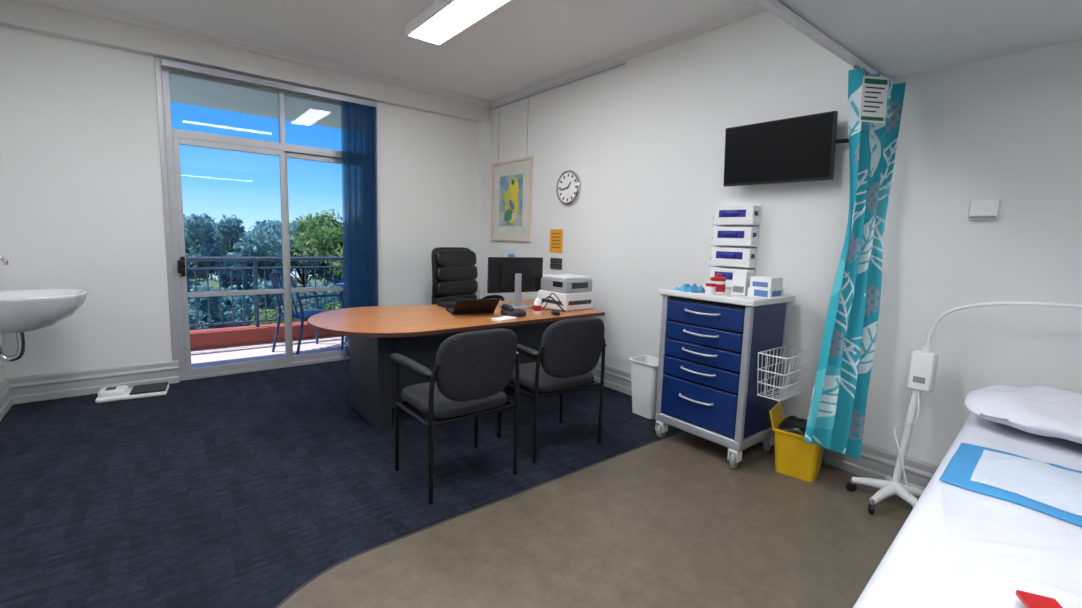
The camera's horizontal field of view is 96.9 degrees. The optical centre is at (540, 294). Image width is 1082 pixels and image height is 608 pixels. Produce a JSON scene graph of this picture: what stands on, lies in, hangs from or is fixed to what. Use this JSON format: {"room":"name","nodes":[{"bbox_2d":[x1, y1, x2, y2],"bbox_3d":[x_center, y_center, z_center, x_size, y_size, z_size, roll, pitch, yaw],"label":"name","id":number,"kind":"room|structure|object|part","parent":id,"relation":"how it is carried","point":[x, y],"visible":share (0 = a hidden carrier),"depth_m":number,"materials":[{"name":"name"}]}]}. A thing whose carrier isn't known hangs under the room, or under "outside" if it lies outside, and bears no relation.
{"room":"examination room","nodes":[
{"label":"examination room","id":0,"kind":"room"},
{"bbox_2d":[0,333,5,382],"bbox_3d":[-1.794,-0.259,0.655,0.150,2.950,7.015,-4,9,-39],"label":"wall","id":1,"kind":"structure","parent":0,"point":[2,368],"depth_m":3.50,"materials":[{"name":"paint"}]},
{"bbox_2d":[0,379,12,420],"bbox_3d":[-1.804,1.095,0.917,0.030,0.200,6.835,-4,9,-39],"label":"baseboard","id":2,"kind":"structure","parent":1,"relation":"attached to","point":[6,401],"depth_m":3.43,"materials":[{"name":"paint"}]},
{"bbox_2d":[0,256,87,361],"bbox_3d":[-3.409,0.061,3.228,0.521,0.758,0.544,-4,9,-39],"label":"basin","id":3,"kind":"object","parent":1,"relation":"attached to","point":[21,311],"visible":1,"depth_m":3.14,"materials":[{"name":"white ceramic"}]},
{"bbox_2d":[0,256,8,264],"bbox_3d":[-3.543,-0.248,3.079,0.155,0.118,0.056,-4,9,-39],"label":"tap","id":4,"kind":"object","parent":3,"relation":"on","point":[3,259],"depth_m":3.13,"materials":[{"name":"silver metal"}]},
{"bbox_3d":[-3.410,0.114,3.235,0.521,0.252,0.544,-4,9,-39],"label":"bowl","id":5,"kind":"part","parent":3,"relation":"part of","materials":[{"name":"white ceramic"}]},
{"bbox_2d":[0,25,477,377],"bbox_3d":[-2.364,-0.757,4.764,4.450,2.950,0.150,-4,9,-39],"label":"wall","id":6,"kind":"structure","parent":0,"point":[81,197],"depth_m":3.81,"materials":[{"name":"paint"}]},
{"bbox_2d":[5,360,179,403],"bbox_3d":[-3.568,0.694,3.876,1.022,0.200,0.030,-4,9,-39],"label":"baseboard","id":7,"kind":"structure","parent":6,"relation":"attached to","point":[40,387],"depth_m":3.82,"materials":[{"name":"paint"}]},
{"bbox_2d":[0,0,490,122],"bbox_3d":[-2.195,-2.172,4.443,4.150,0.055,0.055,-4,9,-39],"label":"crown molding","id":8,"kind":"structure","parent":6,"relation":"attached to","point":[71,5],"depth_m":4.13,"materials":[{"name":"white paint"}]},
{"bbox_2d":[161,66,348,380],"bbox_3d":[-2.501,-0.617,4.653,1.741,2.690,0.080,-4,9,-39],"label":"frame","id":9,"kind":"object","parent":6,"relation":"attached to","point":[173,137],"visible":0.64,"depth_m":4.37,"materials":[{"name":"metal"}]},
{"bbox_2d":[177,256,185,275],"bbox_3d":[-3.099,-0.242,4.130,0.053,0.170,0.060,-4,9,-39],"label":"handle","id":10,"kind":"object","parent":9,"relation":"attached to","point":[181,263],"visible":1,"depth_m":4.13,"materials":[{"name":"black metal"}]},
{"bbox_2d":[169,73,340,128],"bbox_3d":[-2.986,-2.191,5.146,10.000,0.230,1.535,-4,9,-39],"label":"balcony","id":11,"kind":"object","parent":6,"relation":"attached to","point":[183,89],"visible":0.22,"depth_m":5.19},
{"bbox_2d":[154,57,378,360],"bbox_3d":[-2.461,-0.620,4.599,1.816,2.710,0.012,-4,9,-39],"label":"lining","id":12,"kind":"object","parent":6,"relation":"attached to","point":[158,75],"visible":0.62,"depth_m":4.04,"materials":[{"name":"paint"}]},
{"bbox_2d":[161,58,377,356],"bbox_3d":[-2.405,-0.631,4.537,1.746,2.630,0.078,-4,9,-39],"label":"vertical blinds","id":13,"kind":"object","parent":6,"relation":"attached to","point":[358,116],"visible":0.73,"depth_m":4.89,"materials":[{"name":"blue fabric"}]},
{"bbox_2d":[191,336,344,367],"bbox_3d":[-2.985,0.799,5.378,10.000,0.280,1.235,-4,9,-39],"label":"floor","id":14,"kind":"structure","parent":0,"point":[243,353],"depth_m":5.43,"materials":[{"name":"tile"}]},
{"bbox_2d":[190,321,341,349],"bbox_3d":[-3.441,0.624,5.933,10.000,0.470,0.230,-4,9,-39],"label":"parapet","id":15,"kind":"object","parent":14,"relation":"on","point":[243,335],"depth_m":5.71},
{"bbox_2d":[186,257,343,326],"bbox_3d":[-4.352,0.025,5.101,7.600,0.856,0.052,-4,9,-39],"label":"balcony railing","id":16,"kind":"object","parent":15,"relation":"on","point":[255,273],"depth_m":5.79,"materials":[{"name":"metal"}]},
{"bbox_2d":[269,270,343,354],"bbox_3d":[-2.684,0.182,5.468,0.574,0.948,0.645,6,8,33],"label":"balcony chair","id":17,"kind":"object","parent":14,"relation":"on","point":[302,314],"visible":0.65,"depth_m":5.32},
{"bbox_2d":[0,359,681,607],"bbox_3d":[-0.214,1.152,2.235,4.450,0.120,7.165,-4,9,-39],"label":"floor","id":18,"kind":"structure","parent":0,"point":[239,490],"depth_m":2.61,"materials":[{"name":"carpet"}]},
{"bbox_2d":[95,382,168,402],"bbox_3d":[-3.265,0.768,3.845,0.430,0.079,0.240,-3,8,-33],"label":"scale","id":19,"kind":"object","parent":18,"relation":"on","point":[121,392],"visible":1,"depth_m":3.78,"materials":[{"name":"white plastic"}]},
{"bbox_2d":[390,328,520,504],"bbox_3d":[-0.466,0.588,2.697,0.588,0.877,0.584,-4,9,-39],"label":"chair","id":20,"kind":"object","parent":18,"relation":"on","point":[471,371],"visible":1,"depth_m":2.48,"materials":[{"name":"black fabric"}]},
{"bbox_3d":[-0.689,0.369,2.532,0.056,0.036,0.490,-4,9,-39],"label":"armrest","id":21,"kind":"part","parent":20,"relation":"part of","materials":[{"name":"black plastic"}]},
{"bbox_3d":[-0.495,0.577,2.732,0.486,0.084,0.490,-4,9,-39],"label":"seat","id":22,"kind":"part","parent":20,"relation":"part of","materials":[{"name":"grey fabric"}]},
{"bbox_3d":[-0.312,0.362,2.487,0.476,0.370,0.117,-4,9,-39],"label":"backrest","id":23,"kind":"part","parent":20,"relation":"part of","materials":[{"name":"grey fabric"}]},
{"bbox_2d":[308,299,604,429],"bbox_3d":[-0.685,0.507,3.922,2.210,0.740,1.200,-4,9,-39],"label":"office desk","id":24,"kind":"object","parent":18,"relation":"on","point":[414,332],"visible":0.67,"depth_m":3.47,"materials":[{"name":"orange wood"}]},
{"bbox_3d":[-1.291,0.550,3.521,0.040,0.710,0.610,-4,9,-39],"label":"gable panel","id":25,"kind":"part","parent":24,"relation":"part of","materials":[{"name":"grey laminate"}]},
{"bbox_2d":[438,301,455,307],"bbox_3d":[-0.766,0.086,4.159,0.200,0.035,0.180,-4,9,-39],"label":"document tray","id":26,"kind":"object","parent":24,"relation":"on","point":[449,304],"visible":0.46,"depth_m":4.09,"materials":[{"name":"black plastic"}]},
{"bbox_2d":[446,298,499,314],"bbox_3d":[-0.550,0.080,3.827,0.340,0.139,0.388,-1,7,-24],"label":"laptop","id":27,"kind":"object","parent":24,"relation":"on","point":[462,306],"visible":1,"depth_m":3.72,"materials":[{"name":"black plastic"}]},
{"bbox_3d":[-0.434,0.475,3.879,1.750,0.590,0.025,-4,9,-39],"label":"modesty panel","id":28,"kind":"part","parent":24,"relation":"part of","materials":[{"name":"grey laminate"}]},
{"bbox_2d":[491,316,516,321],"bbox_3d":[-0.275,0.180,3.587,0.100,0.012,0.180,6,8,34],"label":"paper note","id":29,"kind":"object","parent":24,"relation":"on","point":[503,318],"visible":1,"depth_m":3.56,"materials":[{"name":"white paper"}]},
{"bbox_2d":[500,304,525,316],"bbox_3d":[-0.218,0.120,3.767,0.160,0.090,0.180,-2,8,-29],"label":"desk phone","id":30,"kind":"object","parent":24,"relation":"on","point":[507,310],"visible":0.94,"depth_m":3.70,"materials":[{"name":"grey plastic"}]},
{"bbox_2d":[487,257,542,308],"bbox_3d":[-0.213,-0.107,4.218,0.540,0.440,0.200,-2,8,-31],"label":"computer monitor","id":31,"kind":"object","parent":24,"relation":"on","point":[517,275],"visible":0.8,"depth_m":4.19,"materials":[{"name":"black plastic"}]},
{"bbox_2d":[534,293,541,314],"bbox_3d":[-0.026,0.072,3.876,0.064,0.176,0.064,2,7,6],"label":"sanitizer bottle","id":32,"kind":"object","parent":24,"relation":"on","point":[537,303],"visible":1,"depth_m":3.85,"materials":[{"name":"white plastic"}]},
{"bbox_2d":[528,293,565,311],"bbox_3d":[0.039,0.061,4.044,0.341,0.151,0.131,6,8,31],"label":"cables","id":33,"kind":"object","parent":24,"relation":"on","point":[532,307],"visible":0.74,"depth_m":4.04,"materials":[{"name":"black plastic"}]},
{"bbox_2d":[551,311,559,314],"bbox_3d":[0.118,0.148,3.862,0.060,0.036,0.080,-4,9,-39],"label":"computer mouse","id":34,"kind":"object","parent":24,"relation":"on","point":[552,312],"visible":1,"depth_m":3.84,"materials":[{"name":"black plastic"}]},
{"bbox_2d":[538,274,593,310],"bbox_3d":[0.223,-0.028,4.306,0.353,0.290,0.368,-4,9,-41],"label":"printer","id":35,"kind":"object","parent":24,"relation":"on","point":[574,292],"visible":0.93,"depth_m":4.18,"materials":[{"name":"white plastic"}]},
{"bbox_3d":[0.145,-0.090,4.141,0.005,0.045,0.120,-4,9,-41],"label":"control panel","id":36,"kind":"part","parent":35,"relation":"part of","materials":[{"name":"black plastic"}]},
{"bbox_3d":[0.229,-0.160,4.291,0.300,0.024,0.310,-4,9,-41],"label":"lid","id":37,"kind":"part","parent":35,"relation":"part of","materials":[{"name":"white plastic"}]},
{"bbox_3d":[0.339,-0.079,4.170,0.200,0.050,0.004,-4,9,-41],"label":"panel","id":38,"kind":"part","parent":35,"relation":"part of","materials":[{"name":"grey plastic"}]},
{"bbox_2d":[431,247,504,304],"bbox_3d":[-0.783,0.112,5.192,0.643,1.225,0.691,7,8,37],"label":"office chair","id":39,"kind":"object","parent":18,"relation":"on","point":[454,270],"visible":0.61,"depth_m":5.19,"materials":[{"name":"black leather"}]},
{"bbox_2d":[433,294,476,304],"bbox_3d":[-0.958,0.083,5.322,0.141,0.186,0.600,7,8,37],"label":"cushion","id":40,"kind":"object","parent":39,"relation":"on","point":[437,298],"depth_m":5.18,"materials":[{"name":"black leather"}]},
{"bbox_2d":[434,250,476,265],"bbox_3d":[-0.946,-0.400,5.268,0.142,0.186,0.576,7,8,37],"label":"cushion","id":41,"kind":"object","parent":39,"relation":"on","point":[441,257],"depth_m":5.19,"materials":[{"name":"black leather"}]},
{"bbox_2d":[435,265,477,281],"bbox_3d":[-0.936,-0.237,5.276,0.131,0.186,0.584,7,8,37],"label":"cushion","id":42,"kind":"object","parent":39,"relation":"on","point":[443,273],"depth_m":5.20,"materials":[{"name":"black leather"}]},
{"bbox_2d":[435,280,477,296],"bbox_3d":[-0.940,-0.076,5.293,0.130,0.186,0.592,7,8,37],"label":"cushion","id":43,"kind":"object","parent":39,"relation":"on","point":[443,288],"depth_m":5.22,"materials":[{"name":"black leather"}]},
{"bbox_3d":[-0.586,0.104,5.416,0.413,0.218,0.092,7,8,37],"label":"arm","id":44,"kind":"part","parent":39,"relation":"part of","materials":[{"name":"black plastic"}]},
{"bbox_2d":[276,430,682,607],"bbox_3d":[0.097,1.205,1.317,2.158,0.009,4.845,2,7,3],"label":"trim","id":45,"kind":"structure","parent":18,"relation":"on","point":[376,547],"depth_m":2.26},
{"bbox_2d":[497,317,605,462],"bbox_3d":[0.075,0.550,3.169,0.588,0.877,0.584,-3,8,-35],"label":"chair","id":46,"kind":"object","parent":18,"relation":"on","point":[570,349],"visible":0.86,"depth_m":2.93,"materials":[{"name":"black fabric"}]},
{"bbox_3d":[-0.157,0.329,3.021,0.056,0.036,0.490,-3,8,-35],"label":"armrest","id":47,"kind":"part","parent":46,"relation":"part of","materials":[{"name":"black plastic"}]},
{"bbox_3d":[0.049,0.538,3.206,0.486,0.084,0.490,-3,8,-35],"label":"seat","id":48,"kind":"part","parent":46,"relation":"part of","materials":[{"name":"grey fabric"}]},
{"bbox_3d":[0.216,0.325,2.950,0.476,0.370,0.117,-3,8,-35],"label":"backrest","id":49,"kind":"part","parent":46,"relation":"part of","materials":[{"name":"grey fabric"}]},
{"bbox_2d":[629,355,658,418],"bbox_3d":[0.852,0.728,3.776,0.230,0.432,0.280,-4,9,-39],"label":"waste bin","id":50,"kind":"object","parent":18,"relation":"on","point":[644,368],"visible":0.74,"depth_m":3.71,"materials":[{"name":"white plastic"}]},
{"bbox_2d":[476,121,490,298],"bbox_3d":[-0.719,-0.824,5.931,0.120,2.515,0.095,-4,9,-39],"label":"chase","id":51,"kind":"object","parent":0,"point":[484,128],"depth_m":5.87,"materials":[{"name":"white paint"}]},
{"bbox_2d":[73,0,1081,100],"bbox_3d":[-0.129,-1.573,1.917,4.450,0.770,7.165,-4,9,-39],"label":"ceiling","id":52,"kind":"structure","parent":0,"point":[522,44],"depth_m":3.49,"materials":[{"name":"paint"}]},
{"bbox_2d":[405,0,512,45],"bbox_3d":[-0.562,-1.985,3.343,0.300,0.070,1.200,-4,9,-39],"label":"ceiling light","id":53,"kind":"object","parent":52,"relation":"attached to","point":[444,20],"depth_m":3.43,"materials":[{"name":"white plastic"}]},
{"bbox_2d":[756,0,883,76],"bbox_3d":[0.326,-1.070,1.389,4.150,0.047,0.024,-4,9,-39],"label":"track","id":54,"kind":"object","parent":52,"relation":"attached to","point":[775,6],"visible":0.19,"depth_m":2.06,"materials":[{"name":"white metal"}]},
{"bbox_2d":[804,68,905,459],"bbox_3d":[1.682,-0.100,2.576,0.540,2.065,0.156,-1,7,-22],"label":"privacy curtain","id":55,"kind":"object","parent":54,"relation":"hanging from","point":[836,416],"visible":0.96,"depth_m":2.60,"materials":[{"name":"teal fabric"}]},
{"bbox_2d":[859,76,888,122],"bbox_3d":[1.640,-0.960,2.359,0.139,0.215,0.003,1,7,-7],"label":"sign","id":56,"kind":"object","parent":55,"relation":"attached to","point":[874,94],"visible":1,"depth_m":2.36,"materials":[{"name":"white paper"}]},
{"bbox_2d":[279,431,919,607],"bbox_3d":[1.170,1.246,1.270,3.210,0.004,3.620,-4,9,-39],"label":"floor","id":57,"kind":"structure","parent":0,"point":[668,522],"depth_m":2.14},
{"bbox_2d":[655,284,795,468],"bbox_3d":[1.189,0.494,3.200,0.557,1.050,0.662,-4,9,-39],"label":"cart","id":58,"kind":"object","parent":57,"relation":"on","point":[710,345],"visible":0.99,"depth_m":2.99,"materials":[{"name":"blue painted metal"},{"name":"silver plastic"},{"name":"white plastic"}]},
{"bbox_2d":[674,283,705,292],"bbox_3d":[1.012,-0.047,3.245,0.144,0.053,0.274,7,9,39],"label":"cloth","id":59,"kind":"object","parent":58,"relation":"on","point":[693,288],"visible":0.91,"depth_m":3.18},
{"bbox_3d":[0.981,0.673,3.057,0.037,0.025,0.253,-4,9,-39],"label":"handle","id":60,"kind":"part","parent":58,"relation":"part of","materials":[{"name":"silver metal"}]},
{"bbox_3d":[0.987,0.489,3.035,0.037,0.025,0.253,-4,9,-39],"label":"handle","id":61,"kind":"part","parent":58,"relation":"part of","materials":[{"name":"silver metal"}]},
{"bbox_3d":[0.991,0.367,3.021,0.037,0.025,0.253,-4,9,-39],"label":"handle","id":62,"kind":"part","parent":58,"relation":"part of","materials":[{"name":"silver metal"}]},
{"bbox_3d":[1.004,0.703,3.080,0.032,0.262,0.532,-4,9,-39],"label":"drawer","id":63,"kind":"part","parent":58,"relation":"part of","materials":[{"name":"blue metal"}]},
{"bbox_3d":[0.995,0.247,3.007,0.037,0.025,0.253,-4,9,-39],"label":"handle","id":64,"kind":"part","parent":58,"relation":"part of","materials":[{"name":"silver metal"}]},
{"bbox_3d":[1.011,0.502,3.056,0.032,0.117,0.532,-4,9,-39],"label":"drawer","id":65,"kind":"part","parent":58,"relation":"part of","materials":[{"name":"blue metal"}]},
{"bbox_3d":[0.999,0.113,2.991,0.037,0.025,0.253,-4,9,-39],"label":"handle","id":66,"kind":"part","parent":58,"relation":"part of","materials":[{"name":"silver metal"}]},
{"bbox_3d":[1.014,0.378,3.042,0.032,0.107,0.532,-4,9,-39],"label":"drawer","id":67,"kind":"part","parent":58,"relation":"part of","materials":[{"name":"blue metal"}]},
{"bbox_3d":[1.018,0.259,3.028,0.032,0.107,0.532,-4,9,-39],"label":"drawer","id":68,"kind":"part","parent":58,"relation":"part of","materials":[{"name":"blue metal"}]},
{"bbox_3d":[1.022,0.127,3.012,0.032,0.132,0.532,-4,9,-39],"label":"drawer","id":69,"kind":"part","parent":58,"relation":"part of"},
{"bbox_2d":[705,283,715,294],"bbox_3d":[1.091,-0.035,3.084,0.064,0.076,0.064,-4,9,-39],"label":"jar","id":70,"kind":"object","parent":58,"relation":"on","point":[710,287],"visible":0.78,"depth_m":3.06,"materials":[{"name":"white plastic"}]},
{"bbox_3d":[1.183,0.864,3.248,0.510,0.065,0.630,-4,9,-39],"label":"frame","id":71,"kind":"part","parent":58,"relation":"part of","materials":[{"name":"silver metal"}]},
{"bbox_2d":[710,273,725,293],"bbox_3d":[1.184,-0.077,3.205,0.100,0.137,0.100,-4,9,-39],"label":"bottle","id":72,"kind":"object","parent":58,"relation":"on","point":[720,281],"visible":0.8,"depth_m":3.17,"materials":[{"name":"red plastic"}]},
{"bbox_3d":[1.185,-0.119,3.200,0.100,0.052,0.100,-4,9,-39],"label":"lid","id":73,"kind":"part","parent":72,"relation":"part of","materials":[{"name":"red plastic"}]},
{"bbox_2d":[659,288,794,306],"bbox_3d":[1.209,0.011,3.148,0.540,0.022,0.660,-4,9,-39],"label":"tray","id":74,"kind":"object","parent":58,"relation":"on","point":[726,299],"depth_m":2.98,"materials":[{"name":"white plastic"}]},
{"bbox_2d":[731,270,752,295],"bbox_3d":[1.319,-0.077,3.147,0.102,0.160,0.090,-5,9,-44],"label":"carton","id":75,"kind":"object","parent":58,"relation":"on","point":[741,278],"visible":0.89,"depth_m":3.11,"materials":[{"name":"white cardboard"}]},
{"bbox_2d":[733,286,743,292],"bbox_3d":[1.282,-0.035,3.116,0.001,0.040,0.070,-5,9,-44],"label":"print","id":76,"kind":"object","parent":75,"relation":"attached to","point":[736,289],"depth_m":3.11,"materials":[{"name":"grey paper"}]},
{"bbox_2d":[747,276,783,298],"bbox_3d":[1.434,-0.048,3.055,0.162,0.130,0.152,-3,8,-36],"label":"boxes","id":77,"kind":"object","parent":58,"relation":"on","point":[765,287],"visible":0.92,"depth_m":3.00,"materials":[{"name":"white cardboard"}]},
{"bbox_2d":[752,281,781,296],"bbox_3d":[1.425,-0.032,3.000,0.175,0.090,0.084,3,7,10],"label":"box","id":78,"kind":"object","parent":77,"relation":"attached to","point":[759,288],"depth_m":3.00,"materials":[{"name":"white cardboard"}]},
{"bbox_2d":[757,346,812,401],"bbox_3d":[1.462,0.474,2.884,0.348,0.268,0.174,-4,9,-39],"label":"wire basket","id":79,"kind":"object","parent":58,"relation":"attached to","point":[782,388],"visible":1,"depth_m":2.87,"materials":[{"name":"white metal"}]},
{"bbox_2d":[769,401,823,481],"bbox_3d":[1.548,0.884,2.887,0.292,0.372,0.270,7,9,39],"label":"bin","id":80,"kind":"object","parent":57,"relation":"on","point":[795,457],"visible":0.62,"depth_m":2.81,"materials":[{"name":"plastic"}]},
{"bbox_2d":[845,302,1081,514],"bbox_3d":[2.106,0.576,2.189,0.415,1.180,1.163,-4,9,-39],"label":"lamp stand","id":81,"kind":"object","parent":57,"relation":"on","point":[922,372],"visible":0.79,"depth_m":2.46,"materials":[{"name":"white metal"}]},
{"bbox_2d":[853,413,1081,607],"bbox_3d":[1.486,0.917,1.286,2.204,0.674,0.801,-4,9,-42],"label":"bed","id":82,"kind":"object","parent":57,"relation":"on","point":[957,547],"visible":0.66,"depth_m":1.14,"materials":[{"name":"white sheet fabric"},{"name":"painted metal"},{"name":"vinyl upholstery"}]},
{"bbox_2d":[939,442,1081,526],"bbox_3d":[1.586,0.584,1.397,0.470,0.025,0.600,-4,9,-42],"label":"pad","id":83,"kind":"object","parent":82,"relation":"on","point":[1054,490],"visible":1,"depth_m":1.46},
{"bbox_2d":[970,450,1081,516],"bbox_3d":[1.600,0.582,1.396,0.371,0.020,0.490,-4,9,-42],"label":"paper sheet","id":84,"kind":"object","parent":83,"relation":"on","point":[1041,483],"depth_m":1.46,"materials":[{"name":"white paper"}]},
{"bbox_2d":[965,385,1081,443],"bbox_3d":[2.102,0.471,1.800,0.567,0.161,0.750,-4,9,-42],"label":"pillow","id":85,"kind":"object","parent":82,"relation":"on","point":[1037,410],"visible":1,"depth_m":1.82,"materials":[{"name":"white fabric"}]},
{"bbox_2d":[1016,590,1062,607],"bbox_3d":[0.962,0.600,0.912,0.060,0.012,0.080,5,7,22],"label":"folder","id":86,"kind":"object","parent":82,"relation":"on","point":[1030,600],"visible":1,"depth_m":0.93,"materials":[{"name":"plastic"}]},
{"bbox_2d":[488,11,1081,464],"bbox_3d":[1.555,-0.468,3.344,0.150,2.950,7.015,-4,9,-39],"label":"wall","id":87,"kind":"structure","parent":0,"point":[643,137],"depth_m":2.93,"materials":[{"name":"paint"}]},
{"bbox_2d":[550,258,561,269],"bbox_3d":[0.156,-0.321,4.967,0.011,0.115,0.180,-4,9,-39],"label":"sign","id":88,"kind":"object","parent":87,"relation":"attached to","point":[558,261],"visible":1,"depth_m":4.96,"materials":[{"name":"black plastic"}]},
{"bbox_2d":[550,229,562,252],"bbox_3d":[0.157,-0.554,4.954,0.004,0.240,0.200,-4,9,-39],"label":"notice","id":89,"kind":"object","parent":87,"relation":"attached to","point":[556,235],"visible":1,"depth_m":4.95,"materials":[{"name":"paper"}]},
{"bbox_2d":[491,62,624,161],"bbox_3d":[0.053,-1.796,4.971,0.020,0.645,2.100,-4,9,-39],"label":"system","id":90,"kind":"object","parent":87,"relation":"attached to","point":[621,64],"visible":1,"depth_m":4.83,"materials":[{"name":"silver metal"}]},
{"bbox_2d":[491,156,532,241],"bbox_3d":[-0.350,-1.080,5.524,0.030,0.920,0.770,-4,9,-39],"label":"framed artwork","id":91,"kind":"object","parent":90,"relation":"hanging from","point":[512,180],"visible":1,"depth_m":5.50,"materials":[{"name":"paper"}]},
{"bbox_2d":[499,174,522,225],"bbox_3d":[-0.351,-1.080,5.523,0.001,0.580,0.460,-4,9,-39],"label":"picture","id":92,"kind":"object","parent":91,"relation":"attached to","point":[511,186],"depth_m":5.51},
{"bbox_3d":[0.063,-2.106,4.935,0.020,0.020,2.100,-4,9,-39],"label":"rail","id":93,"kind":"part","parent":90,"relation":"part of","materials":[{"name":"silver metal"}]},
{"bbox_2d":[556,170,580,204],"bbox_3d":[0.270,-1.060,4.746,0.040,0.336,0.336,-4,9,-39],"label":"wall clock","id":94,"kind":"object","parent":87,"relation":"attached to","point":[568,188],"visible":1,"depth_m":4.74,"materials":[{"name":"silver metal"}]},
{"bbox_2d":[490,2,767,107],"bbox_3d":[0.648,-2.053,4.186,0.055,0.055,4.040,-4,9,-39],"label":"crown molding","id":95,"kind":"structure","parent":87,"relation":"attached to","point":[754,9],"depth_m":3.92,"materials":[{"name":"white paint"}]},
{"bbox_2d":[707,203,761,286],"bbox_3d":[1.358,-0.349,3.386,0.113,0.588,0.310,-4,9,-39],"label":"dispenser","id":96,"kind":"object","parent":87,"relation":"attached to","point":[736,237],"visible":0.82,"depth_m":3.34,"materials":[{"name":"white plastic"}]},
{"bbox_2d":[714,271,732,279],"bbox_3d":[1.319,-0.133,3.391,0.001,0.050,0.200,-4,9,-39],"label":"print","id":97,"kind":"object","parent":96,"relation":"on","point":[728,275],"depth_m":3.39},
{"bbox_2d":[716,251,742,258],"bbox_3d":[1.323,-0.277,3.374,0.001,0.050,0.200,-4,9,-39],"label":"print","id":98,"kind":"object","parent":96,"relation":"on","point":[719,254],"depth_m":3.36},
{"bbox_2d":[717,231,743,237],"bbox_3d":[1.328,-0.421,3.357,0.001,0.050,0.200,-4,9,-39],"label":"print","id":99,"kind":"object","parent":96,"relation":"on","point":[720,234],"depth_m":3.35},
{"bbox_2d":[719,210,745,216],"bbox_3d":[1.332,-0.565,3.340,0.001,0.050,0.200,-4,9,-39],"label":"print","id":100,"kind":"object","parent":96,"relation":"on","point":[722,213],"depth_m":3.33},
{"bbox_2d":[590,362,938,489],"bbox_3d":[1.395,0.893,3.505,0.030,0.200,6.865,-4,9,-39],"label":"baseboard","id":101,"kind":"structure","parent":87,"relation":"attached to","point":[875,462],"depth_m":2.83,"materials":[{"name":"paint"}]},
{"bbox_2d":[723,111,848,186],"bbox_3d":[1.554,-0.909,3.064,0.150,0.391,0.752,-4,9,-41],"label":"wall tv","id":102,"kind":"object","parent":87,"relation":"attached to","point":[801,148],"visible":0.86,"depth_m":3.01,"materials":[{"name":"black plastic"}]},
{"bbox_3d":[1.781,-0.904,2.823,0.151,0.023,0.060,3,7,7],"label":"arm","id":103,"kind":"part","parent":102,"relation":"part of","materials":[{"name":"black plastic"}]},
{"bbox_2d":[754,0,853,66],"bbox_3d":[0.307,-1.105,1.411,4.150,0.015,0.035,-4,9,-39],"label":"trim","id":104,"kind":"structure","parent":87,"relation":"attached to","point":[754,0],"depth_m":2.09,"materials":[{"name":"paint"}]},
{"bbox_2d":[968,199,1000,219],"bbox_3d":[2.207,-0.421,2.386,0.036,0.100,0.110,-4,9,-39],"label":"box","id":105,"kind":"object","parent":87,"relation":"attached to","point":[989,209],"visible":1,"depth_m":2.37,"materials":[{"name":"white plastic"}]},
{"label":"outside","id":106,"kind":"structure","parent":0,"visible":0},
{"bbox_2d":[192,277,340,312],"bbox_3d":[-32.642,3.108,56.880,180.000,0.300,112.000,-4,9,-39],"label":"ground","id":107,"kind":"structure","parent":106,"point":[213,283],"depth_m":95.74,"materials":[{"name":"green plant"}]},
{"bbox_2d":[188,299,231,329],"bbox_3d":[-20.074,5.445,24.850,7.012,10.911,7.601,3,7,11],"label":"tree","id":108,"kind":"object","parent":107,"relation":"on","point":[191,307],"visible":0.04,"depth_m":24.71,"materials":[{"name":"green plant"}]},
{"bbox_2d":[183,213,245,281],"bbox_3d":[-22.082,0.630,29.099,7.402,11.517,8.024,-4,9,-39],"label":"tree","id":109,"kind":"object","parent":107,"relation":"on","point":[197,224],"visible":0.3,"depth_m":28.21,"materials":[{"name":"green plant"}]},
{"bbox_2d":[184,214,294,289],"bbox_3d":[-19.996,1.035,32.016,8.446,12.123,7.792,2,7,-1],"label":"tree","id":110,"kind":"object","parent":107,"relation":"on","point":[248,247],"visible":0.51,"depth_m":29.17,"materials":[{"name":"green plant"}]},
{"bbox_2d":[187,270,311,328],"bbox_3d":[-18.027,4.798,28.790,8.446,12.123,7.792,-2,7,-27],"label":"tree","id":111,"kind":"object","parent":107,"relation":"on","point":[270,298],"visible":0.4,"depth_m":26.39,"materials":[{"name":"green plant"}]},
{"bbox_2d":[240,215,343,286],"bbox_3d":[-17.463,0.461,35.025,7.791,12.123,8.446,7,8,38],"label":"tree","id":112,"kind":"object","parent":107,"relation":"on","point":[295,263],"visible":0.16,"depth_m":32.47,"materials":[{"name":"green plant"}]},
{"bbox_2d":[250,301,342,325],"bbox_3d":[-9.164,4.378,19.979,5.409,8.197,5.627,8,9,44],"label":"tree","id":113,"kind":"object","parent":107,"relation":"on","point":[271,316],"visible":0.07,"depth_m":19.65,"materials":[{"name":"green plant"}]},
{"bbox_2d":[267,275,343,309],"bbox_3d":[-14.113,4.715,32.277,7.792,12.123,8.446,-4,9,-40],"label":"tree","id":114,"kind":"object","parent":107,"relation":"on","point":[311,303],"visible":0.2,"depth_m":28.73,"materials":[{"name":"green plant"}]},
{"bbox_2d":[290,209,343,279],"bbox_3d":[-7.999,0.504,21.779,5.694,8.628,5.923,3,7,13],"label":"tree","id":115,"kind":"object","parent":107,"relation":"on","point":[310,232],"visible":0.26,"depth_m":19.71,"materials":[{"name":"green plant"}]},
{"bbox_2d":[314,223,342,282],"bbox_3d":[-13.909,0.408,36.428,7.792,12.123,8.446,0,7,-14],"label":"tree","id":116,"kind":"object","parent":107,"relation":"on","point":[328,275],"visible":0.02,"depth_m":33.96,"materials":[{"name":"green plant"}]}
]}

